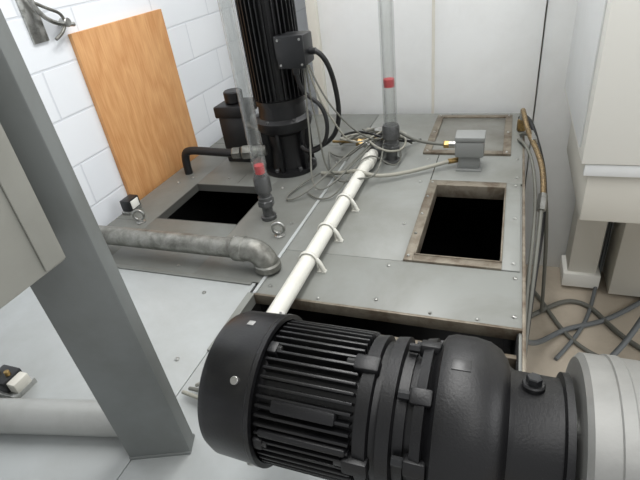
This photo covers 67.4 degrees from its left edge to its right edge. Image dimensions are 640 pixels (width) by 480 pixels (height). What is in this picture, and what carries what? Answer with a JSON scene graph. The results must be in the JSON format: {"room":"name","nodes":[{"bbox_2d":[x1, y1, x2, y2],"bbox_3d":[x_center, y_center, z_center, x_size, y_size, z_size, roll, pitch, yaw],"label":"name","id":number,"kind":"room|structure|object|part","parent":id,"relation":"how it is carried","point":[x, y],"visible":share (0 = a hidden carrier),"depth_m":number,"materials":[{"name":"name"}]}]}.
{"room":"pump room","nodes":[
{"label":"pump room","id":0,"kind":"room"},
{"bbox_2d":[0,0,318,225],"bbox_3d":[-0.927,-0.765,1.601,0.150,3.200,5.700,5,34,20],"label":"wall","id":1,"kind":"structure","parent":0,"point":[209,56],"depth_m":1.83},
{"bbox_2d":[15,0,75,44],"bbox_3d":[-0.863,-0.735,1.504,0.037,0.206,0.163,9,36,25],"label":"wall hook latch","id":2,"kind":"object","parent":1,"relation":"attached to","point":[31,14],"visible":1,"depth_m":1.50,"materials":[{"name":"metal"}]},
{"bbox_3d":[-0.892,-0.686,1.486,0.008,0.140,0.060,5,34,20],"label":"plate","id":3,"kind":"part","parent":2,"relation":"part of","materials":[{"name":"metal"}]},
{"bbox_3d":[-0.851,-0.700,1.520,0.018,0.129,0.103,9,36,25],"label":"chain","id":4,"kind":"part","parent":2,"relation":"part of","materials":[{"name":"grey metal"}]},
{"bbox_3d":[-0.858,-0.747,1.496,0.019,0.178,0.158,7,35,23],"label":"rod","id":5,"kind":"part","parent":2,"relation":"part of","materials":[{"name":"metal"}]},
{"bbox_3d":[-0.836,-0.713,1.573,0.030,0.028,0.028,5,34,20],"label":"knob","id":6,"kind":"part","parent":2,"relation":"part of","materials":[{"name":"metal"}]},
{"bbox_2d":[526,264,639,376],"bbox_3d":[1.303,0.778,1.728,4.600,0.050,5.700,5,34,20],"label":"floor","id":7,"kind":"structure","parent":0,"point":[599,339],"depth_m":2.29,"materials":[{"name":"beige concrete"}]},
{"bbox_2d":[0,123,64,308],"bbox_3d":[-0.605,0.291,0.428,0.344,2.600,0.774,5,34,20],"label":"control box","id":8,"kind":"object","parent":7,"relation":"on","point":[30,248],"visible":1,"depth_m":0.56,"materials":[{"name":"grey metal"}]},
{"bbox_3d":[-0.651,-0.304,0.074,0.280,1.215,0.714,5,34,20],"label":"panel","id":9,"kind":"part","parent":8,"relation":"part of","materials":[{"name":"grey metal"}]},
{"bbox_2d":[68,9,197,199],"bbox_3d":[-0.667,-0.191,2.215,0.016,1.522,0.515,5,34,20],"label":"plywood board","id":10,"kind":"object","parent":7,"relation":"on","point":[128,67],"visible":0.44,"depth_m":1.93,"materials":[{"name":"brown wood"}]},
{"bbox_2d":[0,113,525,479],"bbox_3d":[-0.066,0.343,1.812,1.465,0.914,2.300,5,34,20],"label":"platform","id":11,"kind":"object","parent":7,"relation":"on","point":[436,252],"visible":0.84,"depth_m":1.39,"materials":[{"name":"grey metal"}]},
{"bbox_2d":[0,364,36,397],"bbox_3d":[-0.715,0.322,1.105,0.085,0.060,0.060,5,34,20],"label":"valve","id":12,"kind":"object","parent":11,"relation":"on","point":[14,383],"visible":0.98,"depth_m":1.09,"materials":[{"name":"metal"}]},
{"bbox_2d":[0,398,117,436],"bbox_3d":[-0.656,0.368,1.006,0.666,0.070,0.070,-2,33,9],"label":"duct pipe","id":13,"kind":"object","parent":11,"relation":"on","point":[34,416],"visible":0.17,"depth_m":0.96,"materials":[{"name":"grey plastic"}]},
{"bbox_2d":[0,9,194,459],"bbox_3d":[-0.424,-0.267,0.518,0.165,1.604,0.054,-7,32,2],"label":"frame post","id":14,"kind":"object","parent":11,"relation":"on","point":[86,298],"visible":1,"depth_m":0.72,"materials":[{"name":"grey metal"}]},
{"bbox_2d":[120,194,141,214],"bbox_3d":[-0.719,-0.136,1.827,0.047,0.055,0.070,5,34,20],"label":"switch","id":15,"kind":"object","parent":11,"relation":"on","point":[131,202],"visible":0.98,"depth_m":1.81,"materials":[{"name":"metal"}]},
{"bbox_2d":[132,209,145,224],"bbox_3d":[-0.655,-0.087,1.737,0.041,0.054,0.033,18,40,35],"label":"eyebolt","id":16,"kind":"object","parent":11,"relation":"on","point":[142,220],"visible":1,"depth_m":1.74,"materials":[{"name":"metal"}]},
{"bbox_2d":[98,225,280,275],"bbox_3d":[-0.502,0.011,1.496,0.817,0.099,0.078,5,34,20],"label":"pipe","id":17,"kind":"object","parent":11,"relation":"on","point":[266,262],"visible":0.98,"depth_m":1.41,"materials":[{"name":"grey metal"}]},
{"bbox_2d":[181,382,199,399],"bbox_3d":[-0.144,0.311,0.915,0.368,0.128,0.052,17,40,34],"label":"cable","id":18,"kind":"object","parent":11,"relation":"on","point":[195,389],"visible":0.09,"depth_m":1.02,"materials":[{"name":"grey plastic"}]},
{"bbox_2d":[213,88,261,161],"bbox_3d":[-0.326,-0.500,2.084,0.193,0.300,0.140,5,34,20],"label":"filter","id":19,"kind":"object","parent":11,"relation":"on","point":[234,113],"visible":0.77,"depth_m":2.03,"materials":[{"name":"black plastic"}]},
{"bbox_2d":[223,88,243,104],"bbox_3d":[-0.366,-0.608,2.027,0.080,0.050,0.080,5,34,20],"label":"cap","id":20,"kind":"object","parent":19,"relation":"on","point":[232,96],"depth_m":2.00,"materials":[{"name":"black plastic"}]},
{"bbox_2d":[219,3,276,221],"bbox_3d":[-0.245,-0.567,1.353,0.056,1.170,0.056,5,34,20],"label":"tube","id":21,"kind":"object","parent":11,"relation":"on","point":[261,179],"visible":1,"depth_m":1.59,"materials":[{"name":"plastic"}]},
{"bbox_2d":[181,0,340,177],"bbox_3d":[-0.271,-0.649,1.817,0.717,0.830,0.264,5,34,20],"label":"pump","id":22,"kind":"object","parent":11,"relation":"on","point":[276,52],"visible":0.96,"depth_m":1.76,"materials":[{"name":"black metal"}]},
{"bbox_2d":[251,145,266,156],"bbox_3d":[-0.253,-0.360,1.941,0.074,0.044,0.044,-6,32,3],"label":"outlet","id":23,"kind":"object","parent":22,"relation":"attached to","point":[258,150],"depth_m":1.92,"materials":[{"name":"grey metal"}]},
{"bbox_3d":[-0.099,-0.626,1.602,0.101,0.106,0.012,5,34,20],"label":"terminal lid","id":24,"kind":"part","parent":22,"relation":"part of","materials":[{"name":"black plastic"}]},
{"bbox_2d":[271,221,285,238],"bbox_3d":[-0.134,-0.036,1.539,0.041,0.054,0.033,23,43,39],"label":"eyebolt","id":25,"kind":"object","parent":11,"relation":"on","point":[278,234],"visible":1,"depth_m":1.54,"materials":[{"name":"metal"}]},
{"bbox_2d":[266,127,382,313],"bbox_3d":[0.043,-0.085,1.538,0.115,0.096,1.308,4,34,18],"label":"conduit pipe","id":26,"kind":"object","parent":11,"relation":"on","point":[287,294],"visible":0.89,"depth_m":1.43,"materials":[{"name":"plastic"}]},
{"bbox_2d":[286,64,421,200],"bbox_3d":[0.149,-0.499,1.847,0.404,0.435,0.716,5,34,20],"label":"cable bundle","id":27,"kind":"object","parent":11,"relation":"on","point":[370,138],"visible":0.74,"depth_m":1.80,"materials":[{"name":"grey plastic"}]},
{"bbox_2d":[379,23,399,164],"bbox_3d":[0.219,-0.828,1.614,0.068,1.220,0.068,5,34,20],"label":"tube","id":28,"kind":"object","parent":11,"relation":"on","point":[390,131],"visible":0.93,"depth_m":1.86,"materials":[{"name":"plastic"}]},
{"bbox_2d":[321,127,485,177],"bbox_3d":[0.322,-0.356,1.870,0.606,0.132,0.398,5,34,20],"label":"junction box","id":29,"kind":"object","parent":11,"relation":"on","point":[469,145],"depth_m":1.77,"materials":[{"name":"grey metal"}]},
{"bbox_3d":[0.331,-0.077,1.552,0.025,0.012,0.510,5,34,20],"label":"hatch frame","id":30,"kind":"part","parent":11,"relation":"part of","materials":[{"name":"metal"}]},
{"bbox_3d":[0.508,-0.474,2.130,0.030,0.010,0.450,5,34,20],"label":"frame","id":31,"kind":"part","parent":11,"relation":"part of","materials":[{"name":"metal"}]},
{"bbox_3d":[0.374,0.064,1.321,0.236,0.012,0.028,5,34,20],"label":"hatch frame","id":32,"kind":"part","parent":11,"relation":"part of","materials":[{"name":"metal"}]},
{"bbox_3d":[0.582,-0.348,1.915,0.275,0.010,0.030,5,34,20],"label":"frame","id":33,"kind":"part","parent":11,"relation":"part of","materials":[{"name":"metal"}]},
{"bbox_3d":[0.651,-0.459,2.080,0.275,0.004,0.390,5,34,20],"label":"plate","id":34,"kind":"part","parent":11,"relation":"part of","materials":[{"name":"grey metal"}]},
{"bbox_3d":[0.531,-0.193,1.691,0.236,0.012,0.038,5,34,20],"label":"hatch frame","id":35,"kind":"part","parent":11,"relation":"part of","materials":[{"name":"metal"}]},
{"bbox_3d":[0.720,-0.575,2.241,0.275,0.010,0.030,5,34,20],"label":"frame","id":36,"kind":"part","parent":11,"relation":"part of","materials":[{"name":"metal"}]},
{"bbox_3d":[0.794,-0.449,2.026,0.030,0.010,0.450,5,34,20],"label":"frame","id":37,"kind":"part","parent":11,"relation":"part of","materials":[{"name":"metal"}]},
{"bbox_3d":[0.585,-0.053,1.461,0.045,0.009,0.510,5,34,20],"label":"hatch frame","id":38,"kind":"part","parent":11,"relation":"part of","materials":[{"name":"grey metal"}]},
{"bbox_2d":[516,119,524,131],"bbox_3d":[0.853,-0.487,2.033,0.035,0.046,0.035,5,34,20],"label":"fitting","id":39,"kind":"object","parent":11,"relation":"on","point":[520,126],"visible":0.66,"depth_m":2.02,"materials":[{"name":"gold metal"}]},
{"bbox_2d":[517,138,536,322],"bbox_3d":[0.720,-0.036,1.668,0.060,0.327,0.906,3,34,17],"label":"hose","id":40,"kind":"object","parent":11,"relation":"attached to","point":[530,258],"visible":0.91,"depth_m":1.62,"materials":[{"name":"grey rubber"}]},
{"bbox_2d":[518,115,546,348],"bbox_3d":[0.787,0.016,1.804,0.093,0.676,1.114,4,34,18],"label":"hose","id":41,"kind":"object","parent":11,"relation":"attached to","point":[531,124],"visible":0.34,"depth_m":1.70,"materials":[{"name":"brown rubber"},{"name":"grey metal"}]},
{"bbox_2d":[520,108,545,192],"bbox_3d":[0.813,-0.347,1.826,0.039,0.167,0.514,-1,33,12],"label":"hose","id":42,"kind":"object","parent":11,"relation":"attached to","point":[533,143],"visible":0.98,"depth_m":1.79,"materials":[{"name":"brown rubber"}]},
{"bbox_2d":[531,130,537,142],"bbox_3d":[0.827,-0.401,1.872,0.029,0.033,0.083,-1,33,11],"label":"fitting","id":43,"kind":"object","parent":42,"relation":"attached to","point":[534,137],"visible":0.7,"depth_m":1.85,"materials":[{"name":"metal"}]},
{"bbox_2d":[536,192,547,211],"bbox_3d":[0.763,-0.129,1.650,0.031,0.055,0.073,8,36,24],"label":"fitting","id":44,"kind":"object","parent":42,"relation":"attached to","point":[542,197],"visible":0.98,"depth_m":1.64,"materials":[{"name":"metal"}]},
{"bbox_2d":[519,132,547,312],"bbox_3d":[0.919,-0.016,2.119,0.201,0.920,0.158,15,39,32],"label":"hose","id":45,"kind":"object","parent":11,"relation":"attached to","point":[521,134],"visible":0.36,"depth_m":2.09,"materials":[{"name":"grey rubber"}]},
{"bbox_2d":[526,210,542,357],"bbox_3d":[0.657,0.294,1.523,0.020,0.539,0.689,7,35,22],"label":"cable","id":46,"kind":"object","parent":11,"relation":"attached to","point":[537,244],"visible":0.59,"depth_m":1.53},
{"bbox_2d":[305,0,614,270],"bbox_3d":[1.271,-1.137,2.262,2.540,2.600,0.830,5,34,20],"label":"wall","id":47,"kind":"structure","parent":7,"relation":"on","point":[448,56],"depth_m":2.27,"materials":[{"name":"white paint"}]},
{"bbox_3d":[-0.018,-1.041,2.397,0.050,2.600,0.090,5,34,20],"label":"corner post","id":48,"kind":"part","parent":47,"relation":"part of","materials":[{"name":"white paint"}]},
{"bbox_3d":[0.264,-1.018,2.300,0.548,2.600,0.040,5,34,20],"label":"panel","id":49,"kind":"part","parent":47,"relation":"part of","materials":[{"name":"white paint"}]},
{"bbox_3d":[0.743,-0.976,2.127,0.460,2.600,0.040,5,34,20],"label":"panel","id":50,"kind":"part","parent":47,"relation":"part of","materials":[{"name":"white paint"}]},
{"bbox_3d":[1.660,-0.907,1.813,1.468,2.600,0.040,5,34,20],"label":"panel","id":51,"kind":"part","parent":47,"relation":"part of","materials":[{"name":"white paint"}]},
{"bbox_2d":[528,222,639,360],"bbox_3d":[1.298,0.192,2.129,0.796,0.507,0.968,5,34,20],"label":"bundle","id":52,"kind":"object","parent":7,"relation":"on","point":[627,339],"visible":0.74,"depth_m":2.26,"materials":[{"name":"grey rubber"}]},
{"bbox_2d":[559,0,639,296],"bbox_3d":[1.447,-0.647,1.451,1.178,2.600,0.900,5,34,20],"label":"tall cabinet","id":53,"kind":"object","parent":7,"relation":"on","point":[602,84],"visible":1,"depth_m":1.46,"materials":[{"name":"white metal"}]},
{"bbox_3d":[1.305,-0.264,2.261,0.130,0.930,0.150,5,34,20],"label":"leg","id":54,"kind":"part","parent":53,"relation":"part of","materials":[{"name":"white metal"}]},
{"bbox_3d":[1.347,-0.167,1.263,1.160,0.038,0.015,5,34,20],"label":"trim","id":55,"kind":"part","parent":53,"relation":"part of","materials":[{"name":"white paint"}]},
{"bbox_2d":[565,352,639,479],"bbox_3d":[0.537,0.697,0.791,0.374,1.264,0.270,5,34,20],"label":"housing","id":56,"kind":"object","parent":7,"relation":"on","point":[606,386],"visible":0.79,"depth_m":0.49,"materials":[{"name":"metal"}]},
{"bbox_2d":[197,311,576,479],"bbox_3d":[0.080,0.230,0.658,0.470,0.230,0.229,5,34,20],"label":"motor","id":57,"kind":"object","parent":56,"relation":"attached to","point":[283,390],"visible":1,"depth_m":0.58,"materials":[{"name":"black metal"}]}
]}

